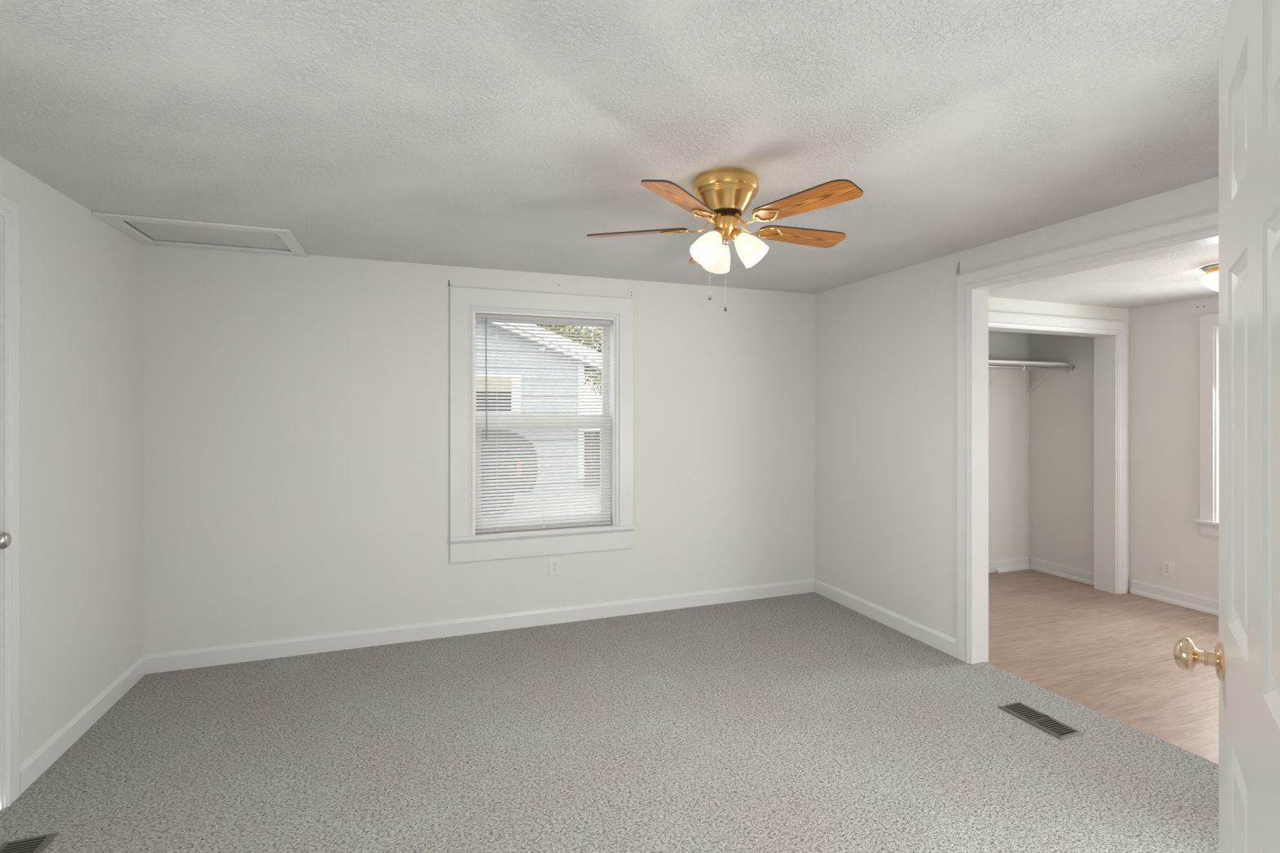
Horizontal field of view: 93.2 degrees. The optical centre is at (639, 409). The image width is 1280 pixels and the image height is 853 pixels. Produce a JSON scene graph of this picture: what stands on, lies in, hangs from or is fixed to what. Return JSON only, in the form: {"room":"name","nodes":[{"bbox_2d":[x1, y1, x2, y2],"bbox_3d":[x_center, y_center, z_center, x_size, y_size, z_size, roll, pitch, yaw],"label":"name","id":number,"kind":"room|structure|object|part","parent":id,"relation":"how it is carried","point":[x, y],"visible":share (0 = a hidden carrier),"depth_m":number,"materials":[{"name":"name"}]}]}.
{"room":"empty bedroom","nodes":[
{"label":"empty bedroom","id":0,"kind":"room"},
{"bbox_2d":[0,155,142,763],"bbox_3d":[-2.013,0.214,1.386,0.120,2.370,3.721,0,0,-20],"label":"wall","id":1,"kind":"structure","parent":0,"point":[82,276],"depth_m":2.52,"materials":[{"name":"paint"}]},
{"bbox_2d":[0,532,11,549],"bbox_3d":[-2.073,0.358,1.735,0.100,2.018,0.730,0,0,-20],"label":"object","id":2,"kind":"structure","parent":1,"relation":"in","point":[5,537],"depth_m":2.03,"materials":[{"name":"silver metal"}]},
{"bbox_2d":[0,192,20,809],"bbox_3d":[-2.123,0.323,1.718,0.140,2.122,0.894,0,0,-20],"label":"door","id":3,"kind":"structure","parent":1,"relation":"attached to","point":[10,208],"depth_m":2.10,"materials":[{"name":"white paint"}]},
{"bbox_3d":[-2.067,-0.701,1.738,0.020,0.074,0.894,0,0,-20],"label":"head casing","id":4,"kind":"part","parent":3,"relation":"part of","materials":[{"name":"white paint"}]},
{"bbox_2d":[20,655,145,794],"bbox_3d":[-2.401,1.330,2.651,0.016,0.098,1.046,0,0,-20],"label":"baseboard","id":5,"kind":"structure","parent":1,"relation":"attached to","point":[39,761],"depth_m":2.52,"materials":[{"name":"white paint"}]},
{"bbox_2d":[142,244,814,654],"bbox_3d":[-0.668,0.214,3.945,4.397,2.370,0.170,0,0,-20],"label":"wall","id":6,"kind":"structure","parent":0,"point":[296,409],"depth_m":3.54,"materials":[{"name":"paint"}]},
{"bbox_2d":[142,578,815,674],"bbox_3d":[-0.632,1.330,3.860,4.167,0.098,0.016,0,0,-20],"label":"baseboard","id":7,"kind":"structure","parent":6,"relation":"attached to","point":[168,661],"depth_m":3.66,"materials":[{"name":"white paint"}]},
{"bbox_2d":[449,286,635,563],"bbox_3d":[-0.624,0.093,3.941,1.180,1.675,0.208,0,0,-20],"label":"window","id":8,"kind":"structure","parent":6,"relation":"in","point":[465,545],"depth_m":3.84,"materials":[{"name":"white paint"}]},
{"bbox_3d":[-1.088,0.016,3.692,0.138,1.520,0.019,0,0,-20],"label":"casing","id":9,"kind":"part","parent":8,"relation":"part of","materials":[{"name":"white paint"}]},
{"bbox_3d":[-0.643,-0.242,4.013,0.894,0.707,0.030,0,0,-20],"label":"sash","id":10,"kind":"part","parent":8,"relation":"part of","materials":[{"name":"white plastic"}]},
{"bbox_3d":[-0.599,-0.675,3.870,1.180,0.138,0.019,0,0,-20],"label":"head casing","id":11,"kind":"part","parent":8,"relation":"part of","materials":[{"name":"white paint"}]},
{"bbox_3d":[-0.630,0.414,3.978,0.894,0.721,0.030,0,0,-20],"label":"sash","id":12,"kind":"part","parent":8,"relation":"part of","materials":[{"name":"white plastic"}]},
{"bbox_2d":[475,313,610,533],"bbox_3d":[-0.610,0.089,3.904,0.880,1.366,0.042,0,0,-20],"label":"window blind","id":13,"kind":"object","parent":8,"relation":"attached to","point":[482,316],"visible":0.94,"depth_m":3.90,"materials":[{"name":"white plastic"}]},
{"bbox_3d":[-0.900,0.093,3.807,0.001,1.317,0.026,0,0,-20],"label":"ladder cord","id":14,"kind":"part","parent":13,"relation":"part of","materials":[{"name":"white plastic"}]},
{"bbox_3d":[-0.613,0.762,3.911,0.880,0.020,0.024,0,0,-20],"label":"rail","id":15,"kind":"part","parent":13,"relation":"part of","materials":[{"name":"white plastic"}]},
{"bbox_3d":[-0.104,0.016,4.050,0.128,1.520,0.019,0,0,-20],"label":"casing","id":16,"kind":"part","parent":8,"relation":"part of","materials":[{"name":"white paint"}]},
{"bbox_2d":[548,557,560,576],"bbox_3d":[-0.549,1.015,3.894,0.079,0.116,0.008,0,0,-20],"label":"wall outlet","id":17,"kind":"object","parent":6,"relation":"attached to","point":[554,566],"visible":1,"depth_m":3.89,"materials":[{"name":"white plastic"}]},
{"bbox_2d":[0,568,1218,852],"bbox_3d":[1.270,1.399,1.925,6.418,0.040,5.150,0,0,-20],"label":"floor","id":18,"kind":"structure","parent":0,"point":[808,722],"depth_m":2.49,"materials":[{"name":"carpet"}]},
{"bbox_2d":[0,832,58,852],"bbox_3d":[-1.905,1.373,1.804,0.142,0.010,0.300,0,0,-20],"label":"floor vent","id":19,"kind":"object","parent":18,"relation":"in","point":[38,844],"visible":1,"depth_m":1.91,"materials":[{"name":"brown metal"}]},
{"bbox_2d":[996,702,1084,740],"bbox_3d":[1.767,1.373,2.680,0.142,0.010,0.300,0,0,-20],"label":"floor vent","id":20,"kind":"object","parent":18,"relation":"in","point":[1044,722],"visible":1,"depth_m":2.66,"materials":[{"name":"grey metal"}]},
{"bbox_2d":[0,0,1232,293],"bbox_3d":[-0.032,-0.951,2.197,4.397,0.160,3.891,0,0,-20],"label":"ceiling","id":21,"kind":"structure","parent":0,"point":[502,135],"depth_m":1.80,"materials":[{"name":"white paint"}]},
{"bbox_2d":[92,211,307,257],"bbox_3d":[-2.143,-0.871,3.039,0.763,0.025,0.522,0,0,-20],"label":"attic hatch","id":22,"kind":"object","parent":21,"relation":"attached to","point":[157,228],"visible":1,"depth_m":3.02,"materials":[{"name":"white paint"}]},
{"bbox_3d":[-2.131,-0.877,3.031,0.633,0.011,0.383,0,0,-20],"label":"panel","id":23,"kind":"part","parent":22,"relation":"part of","materials":[{"name":"white paint"}]},
{"bbox_2d":[586,167,862,311],"bbox_3d":[0.356,-0.622,2.317,1.017,0.499,1.052,0,0,-20],"label":"ceiling fan","id":24,"kind":"object","parent":21,"relation":"hanging from","point":[722,196],"visible":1,"depth_m":2.22,"materials":[{"name":"brown wood"}]},
{"bbox_3d":[-0.010,-0.695,2.384,0.395,0.006,0.126,0,12,14],"label":"blade","id":25,"kind":"part","parent":24,"relation":"part of","materials":[{"name":"brown wood"}]},
{"bbox_3d":[0.142,-0.695,2.007,0.126,0.006,0.395,14,7,31],"label":"blade","id":26,"kind":"part","parent":24,"relation":"part of","materials":[{"name":"brown wood"}]},
{"bbox_3d":[0.301,-0.695,2.645,0.126,0.006,0.395,-12,1,-4],"label":"blade","id":27,"kind":"part","parent":24,"relation":"part of","materials":[{"name":"brown wood"}]},
{"bbox_3d":[0.251,-0.598,2.231,0.128,0.134,0.112,0,0,-20],"label":"lamp shade","id":28,"kind":"part","parent":24,"relation":"part of","materials":[{"name":"white glass"}]},
{"bbox_3d":[0.268,-0.621,2.249,0.055,0.061,0.040,0,0,-20],"label":"bulb","id":29,"kind":"part","parent":24,"relation":"part of","materials":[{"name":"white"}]},
{"bbox_3d":[0.265,-0.562,2.296,0.003,0.242,0.003,0,0,-20],"label":"pull chain","id":30,"kind":"part","parent":24,"relation":"part of","materials":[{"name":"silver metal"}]},
{"bbox_3d":[0.311,-0.598,2.398,0.111,0.134,0.129,0,0,-20],"label":"lamp shade","id":31,"kind":"part","parent":24,"relation":"part of","materials":[{"name":"white glass"}]},
{"bbox_3d":[0.325,-0.518,2.300,0.003,0.238,0.003,0,0,-20],"label":"pull chain","id":32,"kind":"part","parent":24,"relation":"part of","materials":[{"name":"silver metal"}]},
{"bbox_2d":[722,238,728,245],"bbox_3d":[0.325,-0.636,2.300,0.026,0.026,0.026,0,0,-20],"label":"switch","id":33,"kind":"object","parent":24,"relation":"attached to","point":[725,241],"depth_m":2.29,"materials":[{"name":"gold metal"}]},
{"bbox_3d":[0.424,-0.598,2.262,0.122,0.134,0.118,0,0,-20],"label":"lamp shade","id":34,"kind":"part","parent":24,"relation":"part of","materials":[{"name":"white glass"}]},
{"bbox_3d":[0.645,-0.695,2.429,0.395,0.006,0.126,0,-12,-22],"label":"blade","id":35,"kind":"part","parent":24,"relation":"part of","materials":[{"name":"brown wood"}]},
{"bbox_3d":[0.547,-0.695,2.035,0.126,0.006,0.395,15,-10,-39],"label":"blade","id":36,"kind":"part","parent":24,"relation":"part of","materials":[{"name":"brown wood"}]},
{"bbox_2d":[988,330,1029,573],"bbox_3d":[2.425,0.279,5.005,2.141,2.280,0.150,0,0,-20],"label":"wall","id":37,"kind":"structure","parent":0,"point":[1008,397],"depth_m":5.20,"materials":[{"name":"paint"}]},
{"bbox_2d":[988,364,1025,385],"bbox_3d":[2.941,-0.250,4.905,0.020,0.214,0.390,0,0,-20],"label":"shelf bracket","id":38,"kind":"object","parent":37,"relation":"attached to","point":[1010,364],"visible":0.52,"depth_m":4.90,"materials":[{"name":"white metal"}]},
{"bbox_2d":[988,364,1075,373],"bbox_3d":[2.547,-0.327,4.582,2.080,0.060,0.060,0,0,-20],"label":"hanging rod","id":39,"kind":"object","parent":38,"relation":"attached to","point":[1000,366],"visible":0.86,"depth_m":4.77,"materials":[{"name":"silver metal"}]},
{"bbox_2d":[988,555,1030,573],"bbox_3d":[2.416,1.335,4.910,2.059,0.106,0.022,0,0,-20],"label":"baseboard","id":40,"kind":"structure","parent":37,"relation":"attached to","point":[1006,565],"depth_m":5.18,"materials":[{"name":"white paint"}]},
{"bbox_2d":[988,360,1068,366],"bbox_3d":[2.479,-0.368,4.759,2.072,0.021,0.347,0,0,-20],"label":"closet shelf","id":41,"kind":"object","parent":37,"relation":"attached to","point":[990,362],"visible":0.24,"depth_m":4.83,"materials":[{"name":"white wood"}]},
{"bbox_2d":[814,176,1218,638],"bbox_3d":[2.011,0.214,2.849,0.110,2.370,3.721,0,0,-20],"label":"wall","id":42,"kind":"structure","parent":0,"point":[885,344],"depth_m":3.76,"materials":[{"name":"paint"}]},
{"bbox_2d":[814,578,955,657],"bbox_3d":[1.541,1.330,3.958,0.016,0.098,1.283,0,0,-20],"label":"baseboard","id":43,"kind":"structure","parent":42,"relation":"attached to","point":[945,643],"depth_m":3.82,"materials":[{"name":"white paint"}]},
{"bbox_2d":[955,261,959,275],"bbox_3d":[1.767,-0.783,3.360,0.001,0.076,0.025,0,0,-20],"label":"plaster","id":44,"kind":"object","parent":42,"relation":"attached to","point":[957,271],"visible":1,"depth_m":3.35,"materials":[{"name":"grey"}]},
{"bbox_2d":[955,209,1218,664],"bbox_3d":[2.108,0.321,2.564,0.136,2.126,1.726,0,0,-20],"label":"trim","id":45,"kind":"structure","parent":42,"relation":"attached to","point":[972,288],"depth_m":3.28,"materials":[{"name":"white paint"}]},
{"bbox_3d":[1.773,0.321,3.314,0.020,2.125,0.086,0,0,-20],"label":"casing","id":46,"kind":"part","parent":45,"relation":"part of","materials":[{"name":"white paint"}]},
{"bbox_3d":[2.053,-0.699,2.544,0.020,0.086,1.726,0,0,-20],"label":"head casing","id":47,"kind":"part","parent":45,"relation":"part of","materials":[{"name":"white paint"}]},
{"bbox_2d":[988,297,1128,591],"bbox_3d":[2.683,0.269,4.296,2.141,2.260,0.140,0,0,-20],"label":"wall","id":48,"kind":"structure","parent":0,"point":[995,304],"depth_m":4.39,"materials":[{"name":"paint"}]},
{"bbox_2d":[988,311,1127,594],"bbox_3d":[2.778,0.363,4.326,1.857,2.049,0.172,0,0,-20],"label":"trim","id":49,"kind":"structure","parent":48,"relation":"attached to","point":[1110,337],"depth_m":4.56,"materials":[{"name":"white paint"}]},
{"bbox_3d":[2.804,-0.613,4.255,1.857,0.097,0.020,0,0,-20],"label":"head casing","id":50,"kind":"part","parent":49,"relation":"part of","materials":[{"name":"white paint"}]},
{"bbox_3d":[3.631,0.363,4.555,0.097,2.049,0.020,0,0,-20],"label":"casing","id":51,"kind":"part","parent":49,"relation":"part of","materials":[{"name":"white paint"}]},
{"bbox_2d":[1029,333,1093,571],"bbox_3d":[3.533,0.269,5.004,0.060,2.260,0.610,0,0,-20],"label":"wall","id":52,"kind":"structure","parent":0,"point":[1061,405],"depth_m":5.01,"materials":[{"name":"paint"}]},
{"bbox_2d":[1026,365,1072,392],"bbox_3d":[3.437,-0.250,5.085,0.020,0.214,0.390,0,0,-20],"label":"shelf bracket","id":53,"kind":"object","parent":52,"relation":"attached to","point":[1027,371],"visible":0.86,"depth_m":5.26,"materials":[{"name":"white metal"}]},
{"bbox_2d":[1028,555,1093,585],"bbox_3d":[3.492,1.335,4.996,0.022,0.106,0.597,0,0,-20],"label":"baseboard","id":54,"kind":"structure","parent":52,"relation":"attached to","point":[1067,571],"depth_m":5.00,"materials":[{"name":"white paint"}]},
{"bbox_2d":[988,243,1218,308],"bbox_3d":[3.305,-0.811,2.585,2.141,0.100,5.000,0,0,-20],"label":"ceiling","id":55,"kind":"structure","parent":0,"point":[1173,277],"depth_m":3.69,"materials":[{"name":"white paint"}]},
{"bbox_2d":[1201,263,1218,291],"bbox_3d":[3.128,-0.690,3.200,0.232,0.142,0.232,0,0,-20],"label":"ceiling light","id":56,"kind":"object","parent":55,"relation":"attached to","point":[1211,279],"visible":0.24,"depth_m":3.21,"materials":[{"name":"white glass"}]},
{"bbox_3d":[3.128,-0.754,3.200,0.228,0.014,0.228,0,0,-20],"label":"ceiling plate","id":57,"kind":"part","parent":56,"relation":"part of","materials":[{"name":"gold metal"}]},
{"bbox_2d":[1128,296,1218,599],"bbox_3d":[4.351,0.279,3.046,0.140,2.280,5.150,0,0,-20],"label":"wall","id":58,"kind":"structure","parent":0,"point":[1164,340],"depth_m":4.35,"materials":[{"name":"paint"}]},
{"bbox_2d":[1161,560,1173,577],"bbox_3d":[3.797,1.149,4.353,0.008,0.114,0.075,0,0,-20],"label":"wall outlet","id":59,"kind":"object","parent":58,"relation":"attached to","point":[1167,566],"visible":1,"depth_m":4.35,"materials":[{"name":"white plastic"}]},
{"bbox_2d":[1129,578,1218,615],"bbox_3d":[4.415,1.335,2.631,0.022,0.106,4.128,0,0,-20],"label":"baseboard","id":60,"kind":"structure","parent":58,"relation":"attached to","point":[1209,605],"depth_m":4.30,"materials":[{"name":"white paint"}]},
{"bbox_2d":[1195,313,1218,538],"bbox_3d":[4.063,0.113,3.715,0.145,1.517,1.015,0,0,-20],"label":"window","id":61,"kind":"structure","parent":58,"relation":"in","point":[1209,525],"depth_m":4.11,"materials":[{"name":"white paint"}]},
{"bbox_3d":[3.874,0.057,4.122,0.020,1.405,0.090,0,0,-20],"label":"casing","id":62,"kind":"part","parent":61,"relation":"part of","materials":[{"name":"white paint"}]},
{"bbox_3d":[4.027,-0.601,3.702,0.020,0.090,0.985,0,0,-20],"label":"head casing","id":63,"kind":"part","parent":61,"relation":"part of","materials":[{"name":"white paint"}]},
{"bbox_3d":[0.617,0.214,0.427,4.167,2.370,0.120,0,0,-20],"label":"wall","id":64,"kind":"structure","parent":0,"visible":0},
{"bbox_2d":[1173,0,1279,852],"bbox_3d":[0.825,0.358,0.786,0.164,2.018,0.774,0,0,39],"label":"door","id":65,"kind":"structure","parent":64,"relation":"in","point":[1246,658],"depth_m":0.82,"materials":[{"name":"white paint"}]},
{"label":"outside","id":66,"kind":"structure","parent":0,"visible":0},
{"bbox_2d":[480,485,599,519],"bbox_3d":[-3.763,1.849,22.052,36.000,0.100,35.979,0,0,-20],"label":"ground","id":67,"kind":"structure","parent":66,"point":[587,486],"depth_m":11.26,"materials":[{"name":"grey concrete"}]},
{"bbox_2d":[480,430,537,515],"bbox_3d":[-4.113,1.039,10.257,4.520,1.520,1.750,0,0,-20],"label":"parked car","id":68,"kind":"object","parent":67,"relation":"on","point":[481,430],"visible":0.14,"depth_m":10.07,"materials":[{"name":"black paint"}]},
{"bbox_2d":[515,461,521,475],"bbox_3d":[-2.034,0.984,10.130,0.080,0.270,0.090,0,0,-20],"label":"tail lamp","id":69,"kind":"object","parent":68,"relation":"attached to","point":[516,461],"depth_m":10.09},
{"bbox_2d":[475,321,601,496],"bbox_3d":[-6.287,-0.873,14.130,9.842,5.344,6.345,0,0,-20],"label":"house","id":70,"kind":"structure","parent":67,"relation":"on","point":[504,323],"depth_m":12.56,"materials":[{"name":"plastic"}]},
{"bbox_3d":[-3.087,-0.151,12.229,0.956,0.394,0.015,0,0,-20],"label":"pane","id":71,"kind":"part","parent":70,"relation":"part of","materials":[{"name":"clear glass"}]},
{"bbox_2d":[475,377,511,390],"bbox_3d":[-3.086,-0.486,12.226,0.956,0.276,0.020,0,0,-20],"label":"window shade","id":72,"kind":"object","parent":70,"relation":"hanging from","point":[476,378],"depth_m":12.26,"materials":[{"name":"white fabric"}]},
{"bbox_2d":[583,432,599,486],"bbox_3d":[1.276,1.144,14.707,5.550,1.310,0.070,0,0,-20],"label":"wooden fence","id":73,"kind":"object","parent":67,"relation":"on","point":[584,433],"visible":0.02,"depth_m":13.86,"materials":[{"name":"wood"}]},
{"bbox_3d":[1.279,1.104,14.697,5.550,0.790,0.050,0,0,-20],"label":"rail","id":74,"kind":"part","parent":73,"relation":"part of","materials":[{"name":"wood"}]},
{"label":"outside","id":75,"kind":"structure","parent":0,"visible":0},
{"bbox_3d":[2.707,1.789,29.715,18.600,0.020,26.000,0,0,-20],"label":"lawn","id":76,"kind":"structure","parent":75,"visible":0},
{"bbox_2d":[536,324,577,341],"bbox_3d":[-5.412,-2.863,29.626,5.194,9.332,5.005,0,0,23],"label":"tree","id":77,"kind":"object","parent":76,"relation":"on","point":[536,324],"visible":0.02,"depth_m":28.86,"materials":[{"name":"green plant"}]},
{"bbox_2d":[534,324,599,391],"bbox_3d":[-5.092,-3.256,36.534,5.792,10.116,5.777,0,0,-38],"label":"tree","id":78,"kind":"object","parent":76,"relation":"on","point":[535,324],"visible":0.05,"depth_m":36.55,"materials":[{"name":"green plant"}]},
{"bbox_2d":[570,326,601,394],"bbox_3d":[-1.282,-2.328,32.029,5.024,8.263,5.238,0,0,18],"label":"tree","id":79,"kind":"object","parent":76,"relation":"on","point":[581,326],"visible":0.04,"depth_m":31.65,"materials":[{"name":"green plant"}]}
]}

